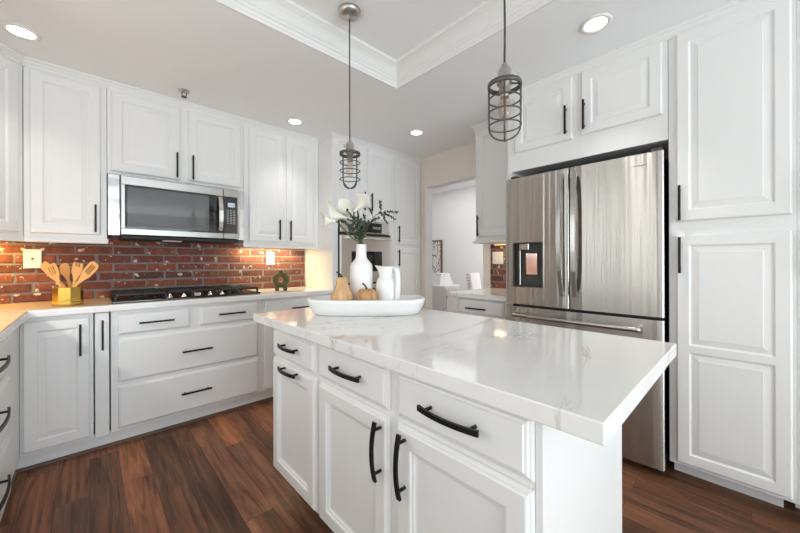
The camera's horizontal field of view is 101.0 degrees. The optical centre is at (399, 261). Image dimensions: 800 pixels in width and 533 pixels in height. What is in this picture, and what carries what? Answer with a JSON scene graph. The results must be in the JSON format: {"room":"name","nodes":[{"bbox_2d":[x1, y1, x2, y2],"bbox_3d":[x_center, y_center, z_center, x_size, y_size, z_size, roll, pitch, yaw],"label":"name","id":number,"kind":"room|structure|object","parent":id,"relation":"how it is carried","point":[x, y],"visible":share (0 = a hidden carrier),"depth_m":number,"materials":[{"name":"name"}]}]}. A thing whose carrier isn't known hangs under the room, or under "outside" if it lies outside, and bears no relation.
{"room":"kitchen","nodes":[
{"label":"kitchen","id":0,"kind":"room"},
{"bbox_2d":[94,312,109,437],"bbox_3d":[-2.037,0.705,2.250,0.068,0.774,0.604,0,0,-43],"label":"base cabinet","id":1,"kind":"object","parent":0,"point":[101,320],"visible":0.87,"depth_m":2.05,"materials":[{"name":"white paint"}]},
{"bbox_2d":[19,181,305,421],"bbox_3d":[-1.616,-0.031,3.148,3.980,2.440,0.120,0,0,-43],"label":"wall","id":2,"kind":"structure","parent":0,"point":[107,181],"depth_m":2.45,"materials":[{"name":"paint"}]},
{"bbox_2d":[0,54,24,241],"bbox_3d":[-2.519,-0.683,1.817,0.599,1.126,0.581,0,0,-43],"label":"upper cabinet","id":3,"kind":"object","parent":2,"relation":"attached to","point":[11,72],"visible":0.94,"depth_m":1.95,"materials":[{"name":"white paint"}]},
{"bbox_2d":[23,66,108,243],"bbox_3d":[-2.245,-0.683,2.240,0.390,1.128,0.339,0,0,-43],"label":"upper cabinet","id":4,"kind":"object","parent":2,"relation":"attached to","point":[65,118],"visible":1,"depth_m":2.12,"materials":[{"name":"white paint"}]},
{"bbox_2d":[0,228,304,303],"bbox_3d":[-1.978,0.012,2.714,2.582,0.525,0.014,0,0,-43],"label":"backsplash","id":5,"kind":"structure","parent":2,"relation":"attached to","point":[123,265],"depth_m":2.64,"materials":[{"name":"red brick"}]},
{"bbox_2d":[23,249,41,267],"bbox_3d":[-2.479,-0.017,2.227,0.084,0.128,0.010,0,0,-43],"label":"wall outlet","id":6,"kind":"object","parent":5,"relation":"attached to","point":[32,258],"visible":0.98,"depth_m":2.22,"materials":[{"name":"white plastic"}]},
{"bbox_2d":[29,254,35,263],"bbox_3d":[-2.477,-0.017,2.225,0.034,0.068,0.003,0,0,-43],"label":"socket","id":7,"kind":"object","parent":6,"relation":"attached to","point":[32,257],"depth_m":2.22,"materials":[{"name":"white plastic"}]},
{"bbox_2d":[266,252,273,264],"bbox_3d":[-1.307,-0.028,3.330,0.080,0.126,0.010,0,0,-43],"label":"wall outlet","id":8,"kind":"object","parent":5,"relation":"attached to","point":[269,255],"visible":1,"depth_m":3.32,"materials":[{"name":"white plastic"}]},
{"bbox_2d":[107,88,242,191],"bbox_3d":[-1.783,-0.928,2.675,0.893,0.641,0.339,0,0,-43],"label":"upper cabinet","id":9,"kind":"object","parent":2,"relation":"attached to","point":[146,137],"visible":0.95,"depth_m":2.52,"materials":[{"name":"white paint"}]},
{"bbox_2d":[108,174,243,243],"bbox_3d":[-1.747,-0.378,2.640,0.890,0.456,0.418,0,0,-43],"label":"microwave","id":10,"kind":"object","parent":9,"relation":"attached to","point":[140,209],"visible":1,"depth_m":2.46,"materials":[{"name":"silver metal"}]},
{"bbox_2d":[227,210,234,223],"bbox_3d":[-1.402,-0.366,2.739,0.064,0.113,0.002,0,0,-43],"label":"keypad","id":11,"kind":"object","parent":10,"relation":"attached to","point":[230,213],"depth_m":2.74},
{"bbox_2d":[234,124,318,248],"bbox_3d":[-1.190,-0.686,3.232,0.738,1.128,0.339,0,0,-43],"label":"upper cabinet","id":12,"kind":"object","parent":2,"relation":"attached to","point":[280,172],"visible":0.98,"depth_m":3.09,"materials":[{"name":"white paint"}]},
{"bbox_2d":[0,0,736,158],"bbox_3d":[0.342,-1.407,-0.814,6.790,0.300,8.540,0,0,-43],"label":"ceiling","id":13,"kind":"structure","parent":0,"point":[228,61],"depth_m":2.02,"materials":[{"name":"paint"}]},
{"bbox_2d":[0,22,41,41],"bbox_3d":[-2.059,-1.245,1.795,0.152,0.007,0.152,0,0,-43],"label":"recessed light","id":14,"kind":"object","parent":13,"relation":"in","point":[22,32],"visible":1,"depth_m":1.79,"materials":[{"name":"white plastic"}]},
{"bbox_2d":[178,88,189,97],"bbox_3d":[-1.584,-1.226,2.421,0.076,0.050,0.076,0,0,-43],"label":"sprinkler","id":15,"kind":"object","parent":13,"relation":"attached to","point":[182,90],"visible":1,"depth_m":2.41,"materials":[{"name":"silver metal"}]},
{"bbox_2d":[286,118,303,125],"bbox_3d":[-0.941,-1.249,2.958,0.152,0.007,0.152,0,0,-43],"label":"recessed light","id":16,"kind":"object","parent":13,"relation":"in","point":[292,121],"visible":1,"depth_m":2.95,"materials":[{"name":"white plastic"}]},
{"bbox_2d":[338,2,360,188],"bbox_3d":[-0.279,-0.896,1.834,0.124,0.988,0.124,0,0,37],"label":"pendant lamp","id":17,"kind":"object","parent":13,"relation":"hanging from","point":[349,12],"visible":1,"depth_m":1.82,"materials":[{"name":"silver metal"}]},
{"bbox_2d":[344,139,353,157],"bbox_3d":[-0.285,-0.624,1.827,0.071,0.105,0.052,0,0,-43],"label":"socket","id":18,"kind":"object","parent":17,"relation":"attached to","point":[349,145],"depth_m":1.82,"materials":[{"name":"silver metal"}]},
{"bbox_2d":[212,0,554,88],"bbox_3d":[0.052,-1.324,1.385,1.300,0.135,1.600,0,0,-43],"label":"crown molding","id":19,"kind":"structure","parent":13,"relation":"attached to","point":[288,18],"depth_m":1.92,"materials":[{"name":"white paint"}]},
{"bbox_2d":[409,130,423,135],"bbox_3d":[0.161,-1.252,3.220,0.152,0.007,0.152,0,0,-43],"label":"recessed light","id":20,"kind":"object","parent":13,"relation":"in","point":[412,132],"visible":1,"depth_m":3.21,"materials":[{"name":"white plastic"}]},
{"bbox_2d":[488,0,521,141],"bbox_3d":[0.364,-0.905,1.153,0.124,0.973,0.124,0,0,18],"label":"pendant lamp","id":21,"kind":"object","parent":13,"relation":"hanging from","point":[504,79],"visible":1,"depth_m":1.14,"materials":[{"name":"silver metal"}]},
{"bbox_2d":[497,62,517,91],"bbox_3d":[0.370,-0.640,1.147,0.052,0.102,0.067,0,0,-43],"label":"socket","id":22,"kind":"object","parent":21,"relation":"attached to","point":[505,69],"depth_m":1.14,"materials":[{"name":"silver metal"}]},
{"bbox_2d":[579,13,612,33],"bbox_3d":[1.036,-1.255,1.747,0.152,0.007,0.152,0,0,-43],"label":"recessed light","id":23,"kind":"object","parent":13,"relation":"in","point":[597,23],"visible":1,"depth_m":1.74,"materials":[{"name":"white plastic"}]},
{"bbox_2d":[0,399,799,532],"bbox_3d":[0.520,1.232,0.692,9.500,0.100,10.900,0,0,-43],"label":"floor","id":24,"kind":"structure","parent":0,"point":[216,474],"depth_m":1.67,"materials":[{"name":"brown wood"}]},
{"bbox_2d":[0,327,19,520],"bbox_3d":[-1.956,0.705,1.270,0.664,0.774,1.033,0,0,-43],"label":"base cabinet","id":25,"kind":"object","parent":24,"relation":"on","point":[9,348],"visible":0.98,"depth_m":1.48,"materials":[{"name":"white paint"}]},
{"bbox_2d":[19,313,93,457],"bbox_3d":[-2.176,0.706,2.119,0.301,0.774,0.604,0,0,-43],"label":"base cabinet","id":26,"kind":"object","parent":24,"relation":"on","point":[56,352],"visible":0.91,"depth_m":1.92,"materials":[{"name":"white paint"}]},
{"bbox_2d":[0,397,272,525],"bbox_3d":[-0.660,1.177,1.734,2.030,0.018,2.235,0,0,-43],"label":"trim shoe moulding","id":27,"kind":"structure","parent":24,"relation":"on","point":[69,456],"depth_m":2.13,"materials":[{"name":"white wood"}]},
{"bbox_2d":[16,389,272,469],"bbox_3d":[-1.429,1.139,2.555,2.025,0.098,0.015,0,0,-43],"label":"baseboard","id":28,"kind":"structure","parent":24,"relation":"on","point":[29,460],"depth_m":2.21,"materials":[{"name":"white paint"}]},
{"bbox_2d":[109,300,261,432],"bbox_3d":[-1.664,0.704,2.601,0.943,0.774,0.604,0,0,-43],"label":"base cabinet","id":29,"kind":"object","parent":24,"relation":"on","point":[165,362],"visible":0.91,"depth_m":2.33,"materials":[{"name":"white paint"}]},
{"bbox_2d":[261,294,330,391],"bbox_3d":[-1.073,0.702,3.157,0.676,0.774,0.604,0,0,-43],"label":"base cabinet","id":30,"kind":"object","parent":24,"relation":"on","point":[277,304],"visible":0.14,"depth_m":2.77,"materials":[{"name":"white paint"}]},
{"bbox_2d":[273,328,319,514],"bbox_3d":[-0.284,0.749,1.663,0.634,0.872,0.436,0,0,-43],"label":"base cabinet","id":31,"kind":"object","parent":24,"relation":"on","point":[296,362],"visible":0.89,"depth_m":1.45,"materials":[{"name":"white paint"}]},
{"bbox_2d":[305,137,392,288],"bbox_3d":[-0.538,-0.033,3.662,0.795,2.438,0.604,0,0,-43],"label":"tall cabinet","id":32,"kind":"object","parent":24,"relation":"on","point":[375,167],"visible":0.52,"depth_m":3.37,"materials":[{"name":"white paint"}]},
{"bbox_2d":[338,219,391,290],"bbox_3d":[-0.500,0.009,3.624,0.665,0.862,0.566,0,0,-43],"label":"wall oven","id":33,"kind":"object","parent":32,"relation":"in","point":[377,241],"visible":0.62,"depth_m":3.48,"materials":[{"name":"silver metal"}]},
{"bbox_2d":[393,155,420,295],"bbox_3d":[-0.083,-0.035,4.090,0.451,2.438,0.604,0,0,-43],"label":"pantry cabinet","id":34,"kind":"object","parent":24,"relation":"on","point":[406,173],"visible":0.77,"depth_m":3.88,"materials":[{"name":"white paint"}]},
{"bbox_2d":[319,345,535,532],"bbox_3d":[0.168,0.748,1.183,0.634,0.872,0.880,0,0,-43],"label":"base cabinet","id":35,"kind":"object","parent":24,"relation":"on","point":[400,453],"visible":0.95,"depth_m":0.92,"materials":[{"name":"white paint"}]},
{"bbox_2d":[253,307,676,445],"bbox_3d":[0.067,0.290,1.399,0.770,0.040,1.616,0,0,-43],"label":"countertop","id":36,"kind":"structure","parent":35,"relation":"on","point":[585,385],"depth_m":0.92,"materials":[{"name":"white stone"}]},
{"bbox_2d":[307,295,424,315],"bbox_3d":[-0.172,0.229,1.721,0.600,0.082,0.290,0,0,0],"label":"serving tray","id":37,"kind":"object","parent":36,"relation":"on","point":[321,305],"visible":0.93,"depth_m":1.60,"materials":[{"name":"white ceramic"}]},
{"bbox_2d":[330,271,352,300],"bbox_3d":[-0.295,0.142,1.675,0.115,0.186,0.115,0,0,-43],"label":"gourd","id":38,"kind":"object","parent":37,"relation":"on","point":[341,292],"visible":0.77,"depth_m":1.65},
{"bbox_2d":[350,244,372,300],"bbox_3d":[-0.207,0.072,1.765,0.121,0.325,0.121,0,0,-43],"label":"bottle vase","id":39,"kind":"object","parent":37,"relation":"on","point":[361,269],"visible":0.8,"depth_m":1.72,"materials":[{"name":"white ceramic"}]},
{"bbox_2d":[319,210,358,241],"bbox_3d":[-0.312,-0.143,1.744,0.224,0.240,0.084,0,0,-31],"label":"calla lily","id":40,"kind":"object","parent":39,"relation":"in","point":[327,220],"visible":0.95,"depth_m":1.70,"materials":[{"name":"beige plant"}]},
{"bbox_2d":[328,201,358,237],"bbox_3d":[-0.302,-0.177,1.803,0.182,0.308,0.096,0,0,-7],"label":"calla lily","id":41,"kind":"object","parent":39,"relation":"in","point":[334,214],"visible":0.85,"depth_m":1.77,"materials":[{"name":"beige plant"}]},
{"bbox_2d":[338,198,361,243],"bbox_3d":[-0.255,-0.186,1.826,0.157,0.326,0.094,0,0,25],"label":"calla lily","id":42,"kind":"object","parent":39,"relation":"in","point":[343,204],"visible":0.62,"depth_m":1.83,"materials":[{"name":"beige plant"}]},
{"bbox_2d":[340,219,363,243],"bbox_3d":[-0.249,-0.124,1.745,0.135,0.200,0.024,0,0,-15],"label":"sprig","id":43,"kind":"object","parent":39,"relation":"in","point":[342,220],"visible":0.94,"depth_m":1.73,"materials":[{"name":"green plant"}]},
{"bbox_2d":[346,209,362,243],"bbox_3d":[-0.237,-0.151,1.744,0.094,0.256,0.019,0,0,-9],"label":"sprig","id":44,"kind":"object","parent":39,"relation":"in","point":[349,213],"visible":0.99,"depth_m":1.74,"materials":[{"name":"green plant"}]},
{"bbox_2d":[347,223,361,243],"bbox_3d":[-0.236,-0.119,1.742,0.082,0.192,0.056,0,0,-2],"label":"sprig","id":45,"kind":"object","parent":39,"relation":"in","point":[352,224],"visible":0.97,"depth_m":1.74,"materials":[{"name":"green plant"}]},
{"bbox_2d":[353,216,366,239],"bbox_3d":[-0.212,-0.131,1.746,0.076,0.216,0.074,0,0,-37],"label":"sprig","id":46,"kind":"object","parent":39,"relation":"in","point":[360,222],"visible":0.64,"depth_m":1.73,"materials":[{"name":"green plant"}]},
{"bbox_2d":[353,194,370,235],"bbox_3d":[-0.188,-0.184,1.706,0.080,0.321,0.139,0,0,-29],"label":"calla lily","id":47,"kind":"object","parent":39,"relation":"in","point":[362,199],"visible":0.87,"depth_m":1.69,"materials":[{"name":"beige plant"}]},
{"bbox_2d":[357,223,369,243],"bbox_3d":[-0.193,-0.114,1.750,0.058,0.180,0.071,0,0,-43],"label":"sprig","id":48,"kind":"object","parent":39,"relation":"in","point":[364,224],"visible":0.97,"depth_m":1.74,"materials":[{"name":"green plant"}]},
{"bbox_2d":[359,200,397,243],"bbox_3d":[-0.116,-0.173,1.746,0.217,0.299,0.033,0,0,1],"label":"sprig","id":49,"kind":"object","parent":39,"relation":"in","point":[380,202],"visible":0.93,"depth_m":1.74,"materials":[{"name":"green plant"}]},
{"bbox_2d":[357,283,376,300],"bbox_3d":[-0.166,0.169,1.661,0.101,0.125,0.101,0,0,-43],"label":"pumpkin","id":50,"kind":"object","parent":37,"relation":"on","point":[367,293],"visible":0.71,"depth_m":1.63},
{"bbox_2d":[375,265,400,299],"bbox_3d":[-0.065,0.127,1.730,0.136,0.214,0.141,0,0,0],"label":"pitcher","id":51,"kind":"object","parent":37,"relation":"on","point":[388,287],"visible":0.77,"depth_m":1.68,"materials":[{"name":"white ceramic"}]},
{"bbox_2d":[432,284,459,312],"bbox_3d":[0.683,0.782,5.420,0.420,0.800,0.537,0,0,-43],"label":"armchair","id":52,"kind":"object","parent":24,"relation":"on","point":[442,300],"visible":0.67,"depth_m":5.20,"materials":[{"name":"white fabric"}]},
{"bbox_2d":[432,273,452,284],"bbox_3d":[0.662,0.289,5.427,0.340,0.184,0.280,0,0,-43],"label":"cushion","id":53,"kind":"object","parent":52,"relation":"on","point":[437,278],"visible":0.83,"depth_m":5.33,"materials":[{"name":"white fabric"}]},
{"bbox_2d":[465,273,480,289],"bbox_3d":[1.266,0.675,4.651,0.565,1.010,0.488,0,0,29],"label":"dining chair","id":54,"kind":"object","parent":24,"relation":"on","point":[473,281],"visible":0.31,"depth_m":4.63,"materials":[{"name":"white fabric"}]},
{"bbox_2d":[458,297,507,319],"bbox_3d":[0.885,0.745,2.905,0.669,0.872,0.491,0,0,-43],"label":"base cabinet","id":55,"kind":"object","parent":24,"relation":"on","point":[469,306],"visible":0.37,"depth_m":2.69,"materials":[{"name":"white paint"}]},
{"bbox_2d":[450,288,505,301],"bbox_3d":[0.862,0.287,2.922,0.649,0.040,0.548,0,0,-43],"label":"countertop","id":56,"kind":"structure","parent":55,"relation":"on","point":[495,294],"depth_m":2.77,"materials":[{"name":"white stone"}]},
{"bbox_2d":[535,422,621,532],"bbox_3d":[0.053,0.748,1.363,0.595,0.872,1.336,0,0,-43],"label":"cladding","id":57,"kind":"object","parent":24,"relation":"on","point":[578,481],"visible":0.09,"depth_m":0.80,"materials":[{"name":"white paint"}]},
{"bbox_2d":[506,147,669,471],"bbox_3d":[1.318,0.277,2.321,0.740,1.806,0.932,0,0,-43],"label":"refrigerator","id":58,"kind":"object","parent":24,"relation":"on","point":[587,246],"visible":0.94,"depth_m":1.98,"materials":[{"name":"silver metal"}]},
{"bbox_2d":[508,41,668,304],"bbox_3d":[1.365,-0.039,2.363,0.709,2.438,0.953,0,0,-43],"label":"upper cabinet","id":59,"kind":"object","parent":24,"relation":"on","point":[617,108],"visible":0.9,"depth_m":2.06,"materials":[{"name":"white paint"}]},
{"bbox_2d":[668,0,797,507],"bbox_3d":[1.847,-0.041,1.851,0.709,2.438,0.449,0,0,-43],"label":"pantry cabinet","id":60,"kind":"object","parent":24,"relation":"on","point":[732,77],"visible":1,"depth_m":1.60,"materials":[{"name":"white paint"}]},
{"bbox_2d":[795,0,799,508],"bbox_3d":[2.206,-0.042,1.469,0.709,2.438,0.598,0,0,-43],"label":"pantry cabinet","id":61,"kind":"object","parent":24,"relation":"on","point":[797,1],"visible":0.32,"depth_m":1.48,"materials":[{"name":"white paint"}]},
{"bbox_3d":[-1.214,0.703,0.481,0.664,0.774,1.128,0,0,-43],"label":"base cabinet","id":62,"kind":"object","parent":24,"relation":"on","visible":0},
{"bbox_2d":[0,286,333,342],"bbox_3d":[-1.036,0.292,1.718,2.592,0.042,2.724,0,0,-43],"label":"countertop","id":63,"kind":"structure","parent":62,"relation":"on","point":[12,315],"depth_m":2.13,"materials":[{"name":"white stone"}]},
{"bbox_2d":[51,286,83,305],"bbox_3d":[-2.075,0.217,2.063,0.137,0.112,0.137,0,0,14],"label":"utensil holder","id":64,"kind":"object","parent":63,"relation":"on","point":[72,296],"visible":0.97,"depth_m":2.02,"materials":[{"name":"gold metal"}]},
{"bbox_2d":[40,261,66,287],"bbox_3d":[-2.150,0.129,2.082,0.237,0.259,0.008,0,0,1],"label":"wooden spatula","id":65,"kind":"object","parent":64,"relation":"in","point":[44,264],"visible":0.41,"depth_m":2.08,"materials":[{"name":"brown wood"}]},
{"bbox_2d":[45,263,62,287],"bbox_3d":[-2.115,0.133,2.040,0.152,0.248,0.007,0,0,0],"label":"wooden turner","id":66,"kind":"object","parent":64,"relation":"in","point":[56,275],"visible":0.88,"depth_m":2.04,"materials":[{"name":"brown wood"}]},
{"bbox_2d":[59,263,71,287],"bbox_3d":[-2.114,0.133,2.102,0.104,0.245,0.007,0,0,0],"label":"wooden spoon","id":67,"kind":"object","parent":64,"relation":"in","point":[65,270],"visible":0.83,"depth_m":2.10,"materials":[{"name":"brown wood"}]},
{"bbox_2d":[71,262,83,286],"bbox_3d":[-2.033,0.129,2.072,0.088,0.250,0.007,0,0,0],"label":"wooden fork","id":68,"kind":"object","parent":64,"relation":"in","point":[76,270],"visible":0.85,"depth_m":2.07,"materials":[{"name":"brown wood"}]},
{"bbox_2d":[73,261,98,286],"bbox_3d":[-2.001,0.129,2.059,0.238,0.260,0.008,0,0,-1],"label":"wooden turner","id":69,"kind":"object","parent":64,"relation":"in","point":[84,275],"visible":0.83,"depth_m":2.06,"materials":[{"name":"brown wood"}]},
{"bbox_2d":[109,284,260,303],"bbox_3d":[-1.677,0.246,2.626,0.945,0.057,0.475,0,0,-43],"label":"gas cooktop","id":70,"kind":"object","parent":63,"relation":"in","point":[155,294],"visible":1,"depth_m":2.51,"materials":[{"name":"black metal"}]},
{"bbox_2d":[273,271,288,290],"bbox_3d":[-1.108,0.180,3.076,0.144,0.187,0.041,0,0,-15],"label":"ring ornament","id":71,"kind":"object","parent":63,"relation":"on","point":[282,274],"visible":1,"depth_m":3.06,"materials":[{"name":"green ceramic"}]},
{"bbox_2d":[432,179,475,193],"bbox_3d":[1.310,-1.495,4.944,2.510,0.150,5.800,0,0,-43],"label":"ceiling","id":72,"kind":"structure","parent":0,"point":[471,183],"depth_m":6.34,"materials":[{"name":"paint"}]},
{"bbox_2d":[432,186,482,290],"bbox_3d":[1.917,-0.122,5.785,0.120,2.600,5.200,0,0,-43],"label":"wall","id":73,"kind":"structure","parent":0,"point":[454,211],"depth_m":6.51,"materials":[{"name":"paint"}]},
{"bbox_2d":[432,240,442,272],"bbox_3d":[0.661,-0.058,7.006,0.033,0.760,0.600,0,0,-43],"label":"framed print","id":74,"kind":"object","parent":73,"relation":"attached to","point":[437,249],"visible":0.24,"depth_m":6.87,"materials":[{"name":"brown wood"}]},
{"bbox_2d":[420,142,505,308],"bbox_3d":[2.767,-0.044,1.477,0.115,2.440,8.560,0,0,-43],"label":"wall","id":75,"kind":"structure","parent":0,"point":[458,163],"depth_m":3.79,"materials":[{"name":"beige paint"}]},
{"bbox_2d":[0,43,421,162],"bbox_3d":[-0.895,-1.228,2.676,3.572,0.050,1.020,0,0,-43],"label":"crown molding","id":76,"kind":"structure","parent":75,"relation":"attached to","point":[5,51],"depth_m":2.53,"materials":[{"name":"white paint"}]},
{"bbox_2d":[426,176,475,309],"bbox_3d":[0.630,0.141,3.750,0.107,2.082,0.800,0,0,-43],"label":"doorway","id":77,"kind":"structure","parent":75,"relation":"in","point":[428,189],"depth_m":4.03,"materials":[{"name":"white paint"}]},
{"bbox_2d":[473,121,507,244],"bbox_3d":[0.973,-0.712,3.011,0.389,1.089,0.521,0,0,-43],"label":"upper cabinet","id":78,"kind":"object","parent":75,"relation":"attached to","point":[491,154],"visible":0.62,"depth_m":2.94,"materials":[{"name":"white paint"}]},
{"bbox_2d":[490,244,505,287],"bbox_3d":[1.106,0.022,3.148,0.014,0.486,0.550,0,0,-43],"label":"backsplash","id":79,"kind":"structure","parent":75,"relation":"attached to","point":[497,271],"depth_m":3.28,"materials":[{"name":"red brick"}]},
{"bbox_2d":[492,252,502,263],"bbox_3d":[0.969,-0.033,3.276,0.010,0.122,0.118,0,0,-43],"label":"wall outlet","id":80,"kind":"object","parent":79,"relation":"attached to","point":[497,257],"visible":1,"depth_m":3.28,"materials":[{"name":"white plastic"}]},
{"bbox_2d":[471,0,765,131],"bbox_3d":[1.336,-1.235,2.058,0.553,0.050,2.631,0,0,-29],"label":"crown molding","id":81,"kind":"structure","parent":75,"relation":"attached to","point":[670,33],"depth_m":1.90,"materials":[{"name":"white paint"}]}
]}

